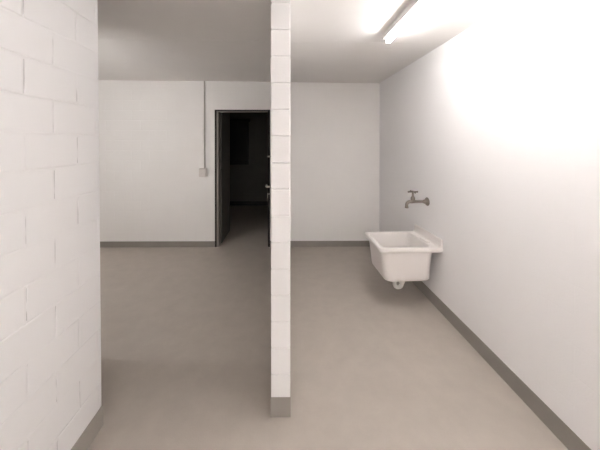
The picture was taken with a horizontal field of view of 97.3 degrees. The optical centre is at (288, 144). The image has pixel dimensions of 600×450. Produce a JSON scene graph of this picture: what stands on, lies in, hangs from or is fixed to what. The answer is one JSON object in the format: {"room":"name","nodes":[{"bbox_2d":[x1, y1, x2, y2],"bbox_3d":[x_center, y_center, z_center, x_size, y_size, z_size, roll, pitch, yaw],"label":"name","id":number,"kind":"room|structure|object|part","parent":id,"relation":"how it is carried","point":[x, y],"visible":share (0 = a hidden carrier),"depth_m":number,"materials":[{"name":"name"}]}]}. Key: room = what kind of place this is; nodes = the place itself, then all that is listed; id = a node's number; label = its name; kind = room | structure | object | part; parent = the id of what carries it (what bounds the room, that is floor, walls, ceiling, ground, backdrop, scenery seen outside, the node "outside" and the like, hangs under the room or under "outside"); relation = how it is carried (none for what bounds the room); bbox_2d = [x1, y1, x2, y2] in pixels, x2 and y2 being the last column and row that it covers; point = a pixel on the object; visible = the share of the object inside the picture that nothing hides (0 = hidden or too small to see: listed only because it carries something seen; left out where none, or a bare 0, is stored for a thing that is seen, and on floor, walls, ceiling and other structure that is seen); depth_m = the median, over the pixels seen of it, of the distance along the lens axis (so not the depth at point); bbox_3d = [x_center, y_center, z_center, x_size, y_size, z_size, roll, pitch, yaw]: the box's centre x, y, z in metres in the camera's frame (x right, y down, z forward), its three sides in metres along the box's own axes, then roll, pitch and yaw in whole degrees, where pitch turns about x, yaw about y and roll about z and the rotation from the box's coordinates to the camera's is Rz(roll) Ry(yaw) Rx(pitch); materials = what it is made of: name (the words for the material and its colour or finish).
{"room":"basement utility room","nodes":[
{"label":"basement utility room","id":0,"kind":"room"},
{"bbox_2d":[0,0,101,449],"bbox_3d":[-1.065,0.296,-1.830,0.135,2.580,6.555,0,0,-1],"label":"wall","id":1,"kind":"structure","parent":0,"point":[50,301],"depth_m":1.13,"materials":[{"name":"white brick"}]},
{"bbox_2d":[71,405,102,449],"bbox_3d":[-1.056,1.509,-1.772,0.125,0.112,6.459,0,0,-1],"label":"baseboard","id":2,"kind":"structure","parent":1,"relation":"attached to","point":[88,435],"depth_m":1.36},
{"bbox_2d":[220,113,229,242],"bbox_3d":[-1.102,0.243,4.392,0.133,2.620,0.600,0,0,-1],"label":"wall","id":3,"kind":"structure","parent":0,"point":[224,117],"depth_m":4.35,"materials":[{"name":"concrete"}]},
{"bbox_2d":[98,80,379,241],"bbox_3d":[-1.106,0.245,4.017,4.957,2.620,0.150,0,0,-1],"label":"wall","id":4,"kind":"structure","parent":0,"point":[151,133],"depth_m":3.94,"materials":[{"name":"white paint"}]},
{"bbox_2d":[199,168,206,176],"bbox_3d":[-1.263,0.418,3.913,0.116,0.124,0.056,0,0,-1],"label":"light switch","id":5,"kind":"object","parent":4,"relation":"attached to","point":[202,171],"visible":1,"depth_m":3.89,"materials":[{"name":"white plastic"}]},
{"bbox_2d":[204,81,204,167],"bbox_3d":[-1.246,-0.293,3.926,0.021,1.296,0.021,0,0,-1],"label":"cable conduit","id":6,"kind":"object","parent":4,"relation":"attached to","point":[204,81],"visible":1,"depth_m":3.92,"materials":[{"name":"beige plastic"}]},
{"bbox_2d":[100,241,369,247],"bbox_3d":[-1.035,1.491,3.947,4.799,0.088,0.005,0,0,-1],"label":"baseboard","id":7,"kind":"structure","parent":4,"relation":"attached to","point":[111,243],"depth_m":3.94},
{"bbox_2d":[215,110,270,246],"bbox_3d":[-0.621,0.511,3.587,0.950,2.052,1.021,0,0,-1],"label":"door","id":8,"kind":"structure","parent":4,"relation":"in","point":[217,112],"depth_m":3.95,"materials":[{"name":"grey metal"}]},
{"bbox_2d":[230,113,267,200],"bbox_3d":[-1.058,0.231,6.652,3.200,2.620,0.120,0,0,-1],"label":"wall","id":9,"kind":"structure","parent":0,"point":[247,182],"depth_m":6.59,"materials":[{"name":"concrete"}]},
{"bbox_2d":[230,119,250,164],"bbox_3d":[-1.227,-0.068,6.554,0.580,1.140,0.070,0,0,-1],"label":"window","id":10,"kind":"structure","parent":9,"relation":"in","point":[239,128],"depth_m":6.56,"materials":[{"name":"black"}]},
{"bbox_2d":[230,201,267,204],"bbox_3d":[-1.107,1.472,6.593,3.100,0.100,0.010,0,0,-1],"label":"baseboard","id":11,"kind":"structure","parent":9,"relation":"attached to","point":[231,202],"depth_m":6.59,"materials":[{"name":"black"}]},
{"bbox_2d":[271,0,290,416],"bbox_3d":[-0.054,0.262,2.721,0.113,2.560,2.460,0,0,-1],"label":"wall","id":12,"kind":"structure","parent":0,"point":[280,9],"depth_m":1.49,"materials":[{"name":"white brick"}]},
{"bbox_2d":[98,0,512,82],"bbox_3d":[-0.895,-0.996,-0.538,5.400,0.208,9.350,0,0,-1],"label":"ceiling","id":13,"kind":"structure","parent":0,"point":[338,22],"depth_m":2.26,"materials":[{"name":"paint"}]},
{"bbox_2d":[382,0,432,43],"bbox_3d":[0.817,-0.866,1.423,0.062,0.088,1.530,0,0,-1],"label":"ceiling light","id":14,"kind":"object","parent":13,"relation":"attached to","point":[415,7],"visible":1,"depth_m":1.81,"materials":[{"name":"white plastic"}]},
{"bbox_2d":[87,205,567,449],"bbox_3d":[-0.932,1.612,0.760,5.350,0.120,11.920,0,0,-1],"label":"floor","id":15,"kind":"structure","parent":0,"point":[186,331],"depth_m":1.88,"materials":[{"name":"grey concrete"}]},
{"bbox_2d":[379,0,599,449],"bbox_3d":[1.515,0.289,-0.510,0.218,2.580,9.250,0,0,-1],"label":"wall","id":16,"kind":"structure","parent":0,"point":[497,125],"depth_m":1.62,"materials":[{"name":"white paint"}]},
{"bbox_2d":[365,224,442,288],"bbox_3d":[1.107,1.151,2.619,0.580,0.570,0.472,0,0,-2],"label":"sink","id":17,"kind":"object","parent":16,"relation":"attached to","point":[398,256],"visible":1,"depth_m":2.42,"materials":[{"name":"white ceramic"}]},
{"bbox_2d":[405,190,429,207],"bbox_3d":[1.283,0.550,2.648,0.227,0.172,0.104,0,0,-1],"label":"tap","id":18,"kind":"object","parent":16,"relation":"attached to","point":[425,201],"visible":1,"depth_m":2.63,"materials":[{"name":"silver metal"}]},
{"bbox_3d":[1.273,0.597,2.648,0.208,0.078,0.035,0,0,-1],"label":"spout","id":19,"kind":"part","parent":18,"relation":"part of","materials":[{"name":"silver metal"}]},
{"bbox_2d":[413,224,442,248],"bbox_3d":[1.378,0.904,2.628,0.035,0.076,0.472,0,0,-2],"label":"backsplash","id":20,"kind":"structure","parent":16,"relation":"attached to","point":[422,232],"depth_m":2.58,"materials":[{"name":"white ceramic"}]},
{"bbox_2d":[412,281,590,449],"bbox_3d":[1.462,1.502,-0.505,0.005,0.113,8.950,0,0,-1],"label":"baseboard","id":21,"kind":"structure","parent":16,"relation":"attached to","point":[570,440],"depth_m":1.66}
]}

